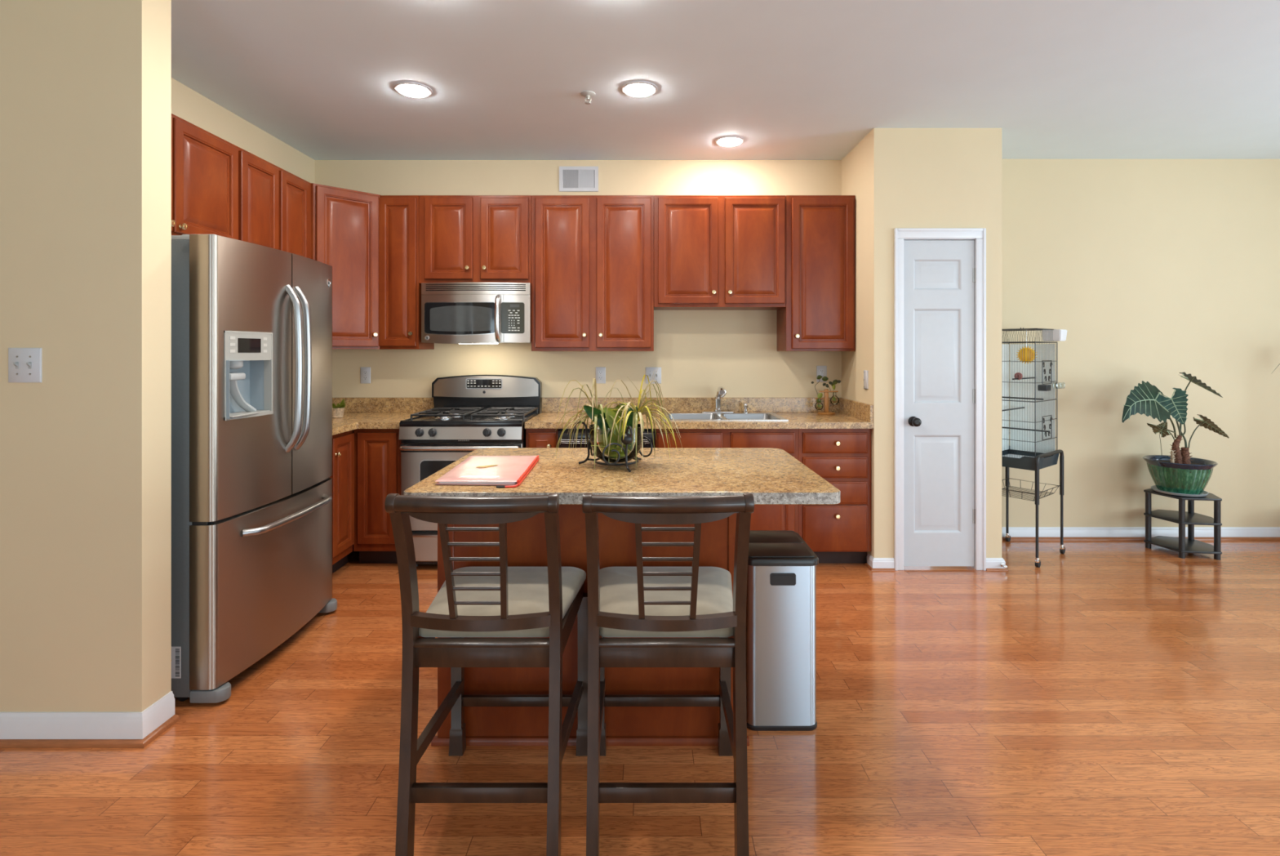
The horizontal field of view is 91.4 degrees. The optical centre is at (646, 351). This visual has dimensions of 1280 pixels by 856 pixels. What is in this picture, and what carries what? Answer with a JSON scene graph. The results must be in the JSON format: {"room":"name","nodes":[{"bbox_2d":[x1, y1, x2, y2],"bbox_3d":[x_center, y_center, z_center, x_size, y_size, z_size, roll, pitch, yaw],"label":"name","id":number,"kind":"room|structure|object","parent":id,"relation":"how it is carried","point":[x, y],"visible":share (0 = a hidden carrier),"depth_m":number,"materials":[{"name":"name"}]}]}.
{"room":"kitchen","nodes":[
{"label":"kitchen","id":0,"kind":"room"},
{"bbox_2d":[0,0,171,711],"bbox_3d":[-3.176,-0.017,2.235,2.848,2.743,0.134,0,0,0],"label":"wall","id":1,"kind":"structure","parent":0,"point":[86,85],"depth_m":2.17,"materials":[{"name":"beige paint"}]},
{"bbox_2d":[8,347,42,382],"bbox_3d":[-2.155,0.048,2.159,0.114,0.120,0.017,0,0,0],"label":"light switch","id":2,"kind":"object","parent":1,"relation":"attached to","point":[24,364],"visible":1,"depth_m":2.16,"materials":[{"name":"white plastic"}]},
{"bbox_2d":[0,690,174,738],"bbox_3d":[-3.159,1.302,2.228,2.842,0.105,0.148,0,0,0],"label":"baseboard","id":3,"kind":"structure","parent":1,"relation":"attached to","point":[13,725],"depth_m":2.15,"materials":[{"name":"white wood"}]},
{"bbox_2d":[0,714,180,747],"bbox_3d":[-3.150,1.345,2.219,2.861,0.019,0.167,0,0,0],"label":"trim","id":4,"kind":"structure","parent":1,"relation":"attached to","point":[4,743],"depth_m":2.14,"materials":[{"name":"brown wood"}]},
{"bbox_2d":[171,77,315,183],"bbox_3d":[-2.470,-0.017,3.417,0.120,2.743,2.235,0,0,0],"label":"wall","id":5,"kind":"structure","parent":0,"point":[187,104],"depth_m":3.68,"materials":[{"name":"beige paint"}]},
{"bbox_2d":[171,113,238,239],"bbox_3d":[-2.237,-0.781,2.763,0.344,0.549,0.901,0,0,0],"label":"upper cabinet","id":6,"kind":"object","parent":5,"relation":"attached to","point":[205,165],"visible":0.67,"depth_m":2.94,"materials":[{"name":"brown wood"}]},
{"bbox_2d":[236,146,311,258],"bbox_3d":[-2.237,-0.765,3.569,0.344,0.581,0.710,0,0,0],"label":"upper cabinet","id":7,"kind":"object","parent":5,"relation":"attached to","point":[274,202],"visible":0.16,"depth_m":3.50,"materials":[{"name":"brown wood"}]},
{"bbox_2d":[0,540,1279,855],"bbox_3d":[0.750,1.385,0.825,10.700,0.060,7.850,0,0,0],"label":"floor","id":8,"kind":"structure","parent":0,"point":[1101,697],"depth_m":2.11,"materials":[{"name":"brown wood"}]},
{"bbox_2d":[171,234,337,702],"bbox_3d":[-1.965,0.452,2.835,0.849,1.805,0.910,0,0,0],"label":"refrigerator","id":9,"kind":"object","parent":8,"relation":"on","point":[251,323],"visible":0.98,"depth_m":2.53,"materials":[{"name":"grey metal"}]},
{"bbox_2d":[330,430,354,573],"bbox_3d":[-2.105,0.918,3.821,0.606,0.873,0.383,0,0,0],"label":"base cabinet","id":10,"kind":"object","parent":8,"relation":"on","point":[343,443],"visible":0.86,"depth_m":3.77,"materials":[{"name":"brown wood"}]},
{"bbox_2d":[332,397,434,435],"bbox_3d":[-1.968,0.407,3.923,0.881,0.147,1.222,0,0,0],"label":"countertop","id":11,"kind":"structure","parent":10,"relation":"on","point":[359,412],"depth_m":4.51,"materials":[{"name":"stone"}]},
{"bbox_2d":[332,398,346,417],"bbox_3d":[-2.066,0.377,4.171,0.106,0.126,0.106,0,0,27],"label":"potted plant","id":12,"kind":"object","parent":11,"relation":"on","point":[338,411],"visible":0.94,"depth_m":4.14,"materials":[{"name":"green plant"}]},
{"bbox_2d":[353,428,402,563],"bbox_3d":[-1.687,0.918,4.220,0.310,0.873,0.627,0,0,0],"label":"base cabinet","id":13,"kind":"object","parent":8,"relation":"on","point":[377,452],"visible":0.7,"depth_m":3.91,"materials":[{"name":"brown wood"}]},
{"bbox_2d":[398,374,542,566],"bbox_3d":[-1.144,0.761,4.149,0.772,1.188,0.733,0,0,0],"label":"gas range","id":14,"kind":"object","parent":8,"relation":"on","point":[470,413],"visible":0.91,"depth_m":3.85,"materials":[{"name":"silver metal"}]},
{"bbox_2d":[399,409,538,426],"bbox_3d":[-1.144,0.433,4.134,0.756,0.058,0.592,0,0,0],"label":"cooktop","id":15,"kind":"object","parent":14,"relation":"in","point":[427,417],"depth_m":3.90,"materials":[{"name":"metal"}]},
{"bbox_2d":[384,493,587,855],"bbox_3d":[-0.428,0.853,1.820,0.472,1.005,0.636,0,0,0],"label":"counter stool","id":16,"kind":"object","parent":8,"relation":"on","point":[503,600],"visible":0.98,"depth_m":1.61,"materials":[{"name":"brown wood"}]},
{"bbox_2d":[418,566,586,636],"bbox_3d":[-0.428,0.731,1.887,0.453,0.054,0.477,0,0,0],"label":"seat cushion","id":17,"kind":"object","parent":16,"relation":"on","point":[527,586],"depth_m":1.81,"materials":[{"name":"beige fabric"}]},
{"bbox_2d":[525,428,559,447],"bbox_3d":[-0.658,0.918,4.207,0.203,0.873,0.652,0,0,0],"label":"base cabinet","id":18,"kind":"object","parent":8,"relation":"on","point":[535,437],"visible":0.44,"depth_m":3.91,"materials":[{"name":"brown wood"}]},
{"bbox_2d":[524,397,873,428],"bbox_3d":[0.326,0.407,4.210,2.171,0.147,0.647,0,0,0],"label":"countertop","id":19,"kind":"structure","parent":18,"relation":"on","point":[801,412],"depth_m":4.44,"materials":[{"name":"stone"}]},
{"bbox_2d":[701,386,734,413],"bbox_3d":[0.504,0.338,4.354,0.238,0.194,0.198,0,0,0],"label":"faucet","id":20,"kind":"object","parent":19,"relation":"on","point":[721,392],"visible":1,"depth_m":4.40,"materials":[{"name":"silver metal"}]},
{"bbox_2d":[662,412,788,420],"bbox_3d":[0.502,0.520,4.220,0.794,0.170,0.496,0,0,0],"label":"sink","id":21,"kind":"object","parent":19,"relation":"in","point":[676,415],"visible":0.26,"depth_m":4.37,"materials":[{"name":"metal"}]},
{"bbox_2d":[742,403,748,413],"bbox_3d":[0.700,0.401,4.410,0.039,0.068,0.070,0,0,0],"label":"soap dispenser","id":22,"kind":"object","parent":21,"relation":"on","point":[745,405],"visible":1,"depth_m":4.41,"materials":[{"name":"silver metal"}]},
{"bbox_2d":[811,374,840,414],"bbox_3d":[1.250,0.303,4.395,0.206,0.274,0.120,0,0,0],"label":"stand","id":23,"kind":"object","parent":19,"relation":"on","point":[834,382],"visible":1,"depth_m":4.38,"materials":[{"name":"brown wood"}]},
{"bbox_2d":[431,504,749,745],"bbox_3d":[-0.195,0.918,2.474,1.094,0.873,0.653,0,0,0],"label":"base cabinet","id":24,"kind":"object","parent":8,"relation":"on","point":[526,546],"visible":0.16,"depth_m":2.17,"materials":[{"name":"brown wood"}]},
{"bbox_2d":[404,447,839,504],"bbox_3d":[-0.079,0.461,2.411,1.389,0.040,0.904,0,0,0],"label":"countertop","id":25,"kind":"structure","parent":24,"relation":"on","point":[773,476],"depth_m":2.19,"materials":[{"name":"stone"}]},
{"bbox_2d":[435,454,539,487],"bbox_3d":[-0.570,0.431,2.289,0.306,0.022,0.542,0,0,0],"label":"document folder","id":26,"kind":"object","parent":25,"relation":"on","point":[500,471],"visible":1,"depth_m":2.20,"materials":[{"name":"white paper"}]},
{"bbox_2d":[573,418,652,471],"bbox_3d":[-0.132,0.356,2.409,0.308,0.169,0.293,0,0,0],"label":"stand","id":27,"kind":"object","parent":25,"relation":"on","point":[627,439],"visible":0.7,"depth_m":2.33,"materials":[{"name":"black metal"}]},
{"bbox_2d":[554,368,685,469],"bbox_3d":[-0.107,0.256,2.409,0.510,0.355,0.300,0,0,0],"label":"potted plant","id":28,"kind":"object","parent":27,"relation":"on","point":[624,415],"visible":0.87,"depth_m":2.37,"materials":[{"name":"green plant"}]},
{"bbox_2d":[589,423,643,462],"bbox_3d":[-0.118,0.356,2.420,0.212,0.139,0.212,0,0,0],"label":"glass bowl","id":29,"kind":"object","parent":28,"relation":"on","point":[596,434],"depth_m":2.37,"materials":[{"name":"clear glass"}]},
{"bbox_2d":[557,428,654,447],"bbox_3d":[-0.253,0.916,4.166,0.600,0.858,0.647,0,0,0],"label":"dishwasher","id":30,"kind":"object","parent":8,"relation":"on","point":[565,441],"visible":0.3,"depth_m":3.86,"materials":[{"name":"black metal"}]},
{"bbox_2d":[582,493,754,855],"bbox_3d":[0.052,0.853,1.820,0.472,1.005,0.636,0,0,0],"label":"counter stool","id":31,"kind":"object","parent":8,"relation":"on","point":[638,601],"visible":1,"depth_m":1.61,"materials":[{"name":"brown wood"}]},
{"bbox_2d":[600,566,733,636],"bbox_3d":[0.052,0.731,1.887,0.453,0.054,0.477,0,0,0],"label":"seat cushion","id":32,"kind":"object","parent":31,"relation":"on","point":[618,584],"depth_m":1.81,"materials":[{"name":"beige fabric"}]},
{"bbox_2d":[654,428,798,533],"bbox_3d":[0.502,0.918,4.207,0.900,0.873,0.652,0,0,0],"label":"base cabinet","id":33,"kind":"object","parent":8,"relation":"on","point":[764,517],"visible":0.12,"depth_m":3.91,"materials":[{"name":"brown wood"}]},
{"bbox_2d":[746,529,818,730],"bbox_3d":[0.495,1.045,2.406,0.293,0.620,0.361,0,0,0],"label":"trash can","id":34,"kind":"object","parent":8,"relation":"on","point":[781,598],"visible":0.77,"depth_m":2.23,"materials":[{"name":"silver metal"}]},
{"bbox_2d":[798,428,871,563],"bbox_3d":[1.181,0.918,4.207,0.457,0.873,0.652,0,0,0],"label":"base cabinet","id":35,"kind":"object","parent":8,"relation":"on","point":[840,532],"visible":0.75,"depth_m":3.91,"materials":[{"name":"brown wood"}]},
{"bbox_2d":[1001,327,1065,567],"bbox_3d":[2.523,0.599,4.188,0.472,1.512,0.382,0,0,-39],"label":"cage","id":36,"kind":"object","parent":8,"relation":"on","point":[1032,446],"visible":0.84,"depth_m":4.25,"materials":[{"name":"black metal"}]},
{"bbox_2d":[1013,372,1022,379],"bbox_3d":[2.442,0.163,4.109,0.048,0.049,0.047,0,0,0],"label":"toy","id":37,"kind":"object","parent":36,"relation":"on","point":[1020,375],"visible":0.98,"depth_m":4.10,"materials":[{"name":"plastic"}]},
{"bbox_2d":[1016,330,1036,364],"bbox_3d":[2.494,-0.031,4.104,0.120,0.228,0.017,0,0,30],"label":"toy","id":38,"kind":"object","parent":36,"relation":"hanging from","point":[1022,353],"visible":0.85,"depth_m":4.10,"materials":[{"name":"yellow plastic"}]},
{"bbox_2d":[1001,445,1058,470],"bbox_3d":[2.508,0.712,4.187,0.406,0.087,0.320,0,0,-39],"label":"tray","id":39,"kind":"object","parent":36,"relation":"on","point":[1012,456],"depth_m":4.09,"materials":[{"name":"black plastic"}]},
{"bbox_2d":[1001,477,1060,501],"bbox_3d":[2.508,0.924,4.187,0.427,0.055,0.344,0,0,-39],"label":"basket","id":40,"kind":"object","parent":36,"relation":"on","point":[1037,494],"depth_m":4.18,"materials":[{"name":"black metal"}]},
{"bbox_2d":[1038,384,1050,391],"bbox_3d":[2.628,0.240,4.133,0.080,0.040,0.055,0,0,-39],"label":"cup","id":41,"kind":"object","parent":36,"relation":"on","point":[1047,387],"depth_m":4.11,"materials":[{"name":"black plastic"}]},
{"bbox_2d":[1041,328,1066,341],"bbox_3d":[2.733,-0.107,4.191,0.124,0.076,0.114,0,0,-39],"label":"plastic box","id":42,"kind":"object","parent":36,"relation":"hanging from","point":[1059,335],"visible":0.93,"depth_m":4.14,"materials":[{"name":"white plastic"}]},
{"bbox_2d":[1053,382,1065,388],"bbox_3d":[2.728,0.225,4.136,0.080,0.040,0.046,0,0,-39],"label":"cup","id":43,"kind":"object","parent":36,"relation":"on","point":[1055,384],"depth_m":4.14,"materials":[{"name":"clear plastic"}]},
{"bbox_2d":[1143,488,1222,559],"bbox_3d":[3.624,1.156,4.240,0.375,0.398,0.368,0,0,0],"label":"stand","id":44,"kind":"object","parent":8,"relation":"on","point":[1182,544],"visible":0.92,"depth_m":4.16,"materials":[{"name":"black laminate"}]},
{"bbox_2d":[1151,484,1208,496],"bbox_3d":[3.598,0.945,4.225,0.300,0.022,0.300,0,0,0],"label":"saucer","id":45,"kind":"object","parent":44,"relation":"on","point":[1204,493],"visible":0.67,"depth_m":4.13,"materials":[{"name":"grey plastic"}]},
{"bbox_2d":[1121,372,1229,493],"bbox_3d":[3.481,0.543,4.225,0.738,0.808,0.386,0,0,0],"label":"potted plant","id":46,"kind":"object","parent":45,"relation":"on","point":[1178,472],"visible":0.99,"depth_m":4.17,"materials":[{"name":"green plant"}]},
{"bbox_2d":[171,0,1279,159],"bbox_3d":[0.750,-1.438,0.825,10.700,0.100,7.850,0,0,0],"label":"ceiling","id":47,"kind":"structure","parent":0,"point":[793,79],"depth_m":3.11,"materials":[{"name":"paint"}]},
{"bbox_2d":[393,81,432,97],"bbox_3d":[-1.238,-1.377,3.313,0.194,0.022,0.194,0,0,0],"label":"recessed light","id":48,"kind":"object","parent":47,"relation":"in","point":[411,89],"visible":1,"depth_m":3.28,"materials":[{"name":"white glass"}]},
{"bbox_2d":[580,90,595,104],"bbox_3d":[-0.317,-1.361,3.370,0.080,0.054,0.080,0,0,0],"label":"sprinkler","id":49,"kind":"object","parent":47,"relation":"attached to","point":[587,94],"visible":1,"depth_m":3.36,"materials":[{"name":"white metal"}]},
{"bbox_2d":[621,80,657,97],"bbox_3d":[-0.040,-1.377,3.305,0.194,0.022,0.194,0,0,0],"label":"recessed light","id":50,"kind":"object","parent":47,"relation":"in","point":[635,88],"visible":1,"depth_m":3.27,"materials":[{"name":"white glass"}]},
{"bbox_2d":[715,135,744,146],"bbox_3d":[0.545,-1.377,4.120,0.194,0.022,0.194,0,0,0],"label":"recessed light","id":51,"kind":"object","parent":47,"relation":"in","point":[728,140],"visible":1,"depth_m":4.08,"materials":[{"name":"white glass"}]},
{"bbox_2d":[315,159,1279,526],"bbox_3d":[1.785,-0.017,4.582,8.630,2.743,0.145,0,0,0],"label":"wall","id":52,"kind":"structure","parent":0,"point":[1153,271],"depth_m":4.51,"materials":[{"name":"beige paint"}]},
{"bbox_2d":[311,182,381,349],"bbox_3d":[-2.102,-0.535,4.229,0.615,1.041,0.610,0,0,0],"label":"upper cabinet","id":53,"kind":"object","parent":52,"relation":"attached to","point":[344,222],"visible":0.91,"depth_m":4.07,"materials":[{"name":"brown wood"}]},
{"bbox_2d":[360,366,370,382],"bbox_3d":[-2.041,0.173,4.531,0.073,0.118,0.008,0,0,0],"label":"outlet","id":54,"kind":"object","parent":52,"relation":"attached to","point":[365,371],"visible":1,"depth_m":4.53,"materials":[{"name":"white plastic"}]},
{"bbox_2d":[378,195,434,349],"bbox_3d":[-1.676,-0.535,4.359,0.265,1.041,0.349,0,0,0],"label":"upper cabinet","id":55,"kind":"object","parent":52,"relation":"attached to","point":[399,286],"visible":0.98,"depth_m":4.21,"materials":[{"name":"brown wood"}]},
{"bbox_2d":[418,195,531,284],"bbox_3d":[-1.163,-0.758,4.359,0.759,0.596,0.349,0,0,0],"label":"upper cabinet","id":56,"kind":"object","parent":52,"relation":"attached to","point":[463,238],"visible":0.97,"depth_m":4.21,"materials":[{"name":"brown wood"}]},
{"bbox_2d":[421,282,531,343],"bbox_3d":[-1.141,-0.254,4.298,0.725,0.406,0.470,0,0,0],"label":"microwave","id":57,"kind":"object","parent":56,"relation":"attached to","point":[452,313],"visible":1,"depth_m":4.14,"materials":[{"name":"silver metal"}]},
{"bbox_2d":[559,166,598,191],"bbox_3d":[-0.493,-1.249,4.529,0.283,0.180,0.011,0,0,0],"label":"air vent","id":58,"kind":"object","parent":52,"relation":"in","point":[571,179],"visible":1,"depth_m":4.53,"materials":[{"name":"white plastic"}]},
{"bbox_2d":[531,195,653,351],"bbox_3d":[-0.368,-0.529,4.359,0.828,1.054,0.349,0,0,0],"label":"upper cabinet","id":59,"kind":"object","parent":52,"relation":"attached to","point":[593,255],"visible":1,"depth_m":4.21,"materials":[{"name":"brown wood"}]},
{"bbox_2d":[595,366,605,382],"bbox_3d":[-0.336,0.173,4.531,0.073,0.118,0.008,0,0,0],"label":"outlet","id":60,"kind":"object","parent":52,"relation":"attached to","point":[600,371],"visible":1,"depth_m":4.53,"materials":[{"name":"white plastic"}]},
{"bbox_2d":[645,367,661,383],"bbox_3d":[0.048,0.174,4.527,0.115,0.118,0.017,0,0,0],"label":"light switch","id":61,"kind":"object","parent":52,"relation":"attached to","point":[649,371],"visible":0.91,"depth_m":4.53,"materials":[{"name":"white plastic"}]},
{"bbox_2d":[653,195,786,310],"bbox_3d":[0.494,-0.678,4.359,0.894,0.756,0.349,0,0,0],"label":"upper cabinet","id":62,"kind":"object","parent":52,"relation":"attached to","point":[712,252],"visible":0.99,"depth_m":4.21,"materials":[{"name":"brown wood"}]},
{"bbox_2d":[777,195,855,351],"bbox_3d":[1.176,-0.529,4.359,0.468,1.054,0.349,0,0,0],"label":"upper cabinet","id":63,"kind":"object","parent":52,"relation":"attached to","point":[819,314],"visible":1,"depth_m":4.21,"materials":[{"name":"brown wood"}]},
{"bbox_2d":[816,365,826,382],"bbox_3d":[1.268,0.163,4.531,0.073,0.118,0.008,0,0,0],"label":"outlet","id":64,"kind":"object","parent":52,"relation":"attached to","point":[820,370],"visible":0.74,"depth_m":4.53,"materials":[{"name":"white plastic"}]},
{"bbox_2d":[866,526,1279,568],"bbox_3d":[3.699,1.311,4.191,4.602,0.088,0.639,0,0,0],"label":"baseboard","id":65,"kind":"structure","parent":52,"relation":"attached to","point":[1015,531],"depth_m":4.50,"materials":[{"name":"white wood"}]},
{"bbox_2d":[1001,537,1279,540],"bbox_3d":[4.119,1.345,4.486,3.763,0.020,0.020,0,0,0],"label":"trim","id":66,"kind":"structure","parent":52,"relation":"attached to","point":[1002,538],"depth_m":4.48,"materials":[{"name":"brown wood"}]},
{"bbox_2d":[841,128,1001,557],"bbox_3d":[1.810,-0.017,4.210,0.795,2.743,0.650,0,0,0],"label":"wall","id":67,"kind":"structure","parent":0,"point":[897,177],"depth_m":3.88,"materials":[{"name":"beige paint"}]},
{"bbox_2d":[863,369,868,389],"bbox_3d":[1.407,0.182,4.019,0.009,0.121,0.072,0,0,0],"label":"wall plate","id":68,"kind":"object","parent":67,"relation":"attached to","point":[865,371],"visible":1,"depth_m":4.01,"materials":[{"name":"white plastic"}]},
{"bbox_2d":[865,562,1008,570],"bbox_3d":[1.810,1.349,4.184,0.847,0.012,0.650,0,0,0],"label":"trim","id":69,"kind":"structure","parent":67,"relation":"attached to","point":[871,568],"depth_m":3.86,"materials":[{"name":"brown wood"}]},
{"bbox_2d":[903,240,975,565],"bbox_3d":[1.823,0.323,3.877,0.463,2.029,0.099,0,0,0],"label":"door","id":70,"kind":"structure","parent":67,"relation":"in","point":[940,275],"depth_m":3.89,"materials":[{"name":"paint"}]},
{"bbox_2d":[893,227,986,570],"bbox_3d":[1.817,0.296,3.929,0.563,2.117,0.132,0,0,0],"label":"trim","id":71,"kind":"structure","parent":67,"relation":"attached to","point":[978,234],"depth_m":3.87,"materials":[{"name":"white wood"}]},
{"bbox_2d":[1000,562,1007,568],"bbox_3d":[2.200,1.321,3.850,0.022,0.022,0.042,0,0,0],"label":"door stop","id":72,"kind":"object","parent":67,"relation":"attached to","point":[1002,564],"visible":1,"depth_m":3.85,"materials":[{"name":"plastic"}]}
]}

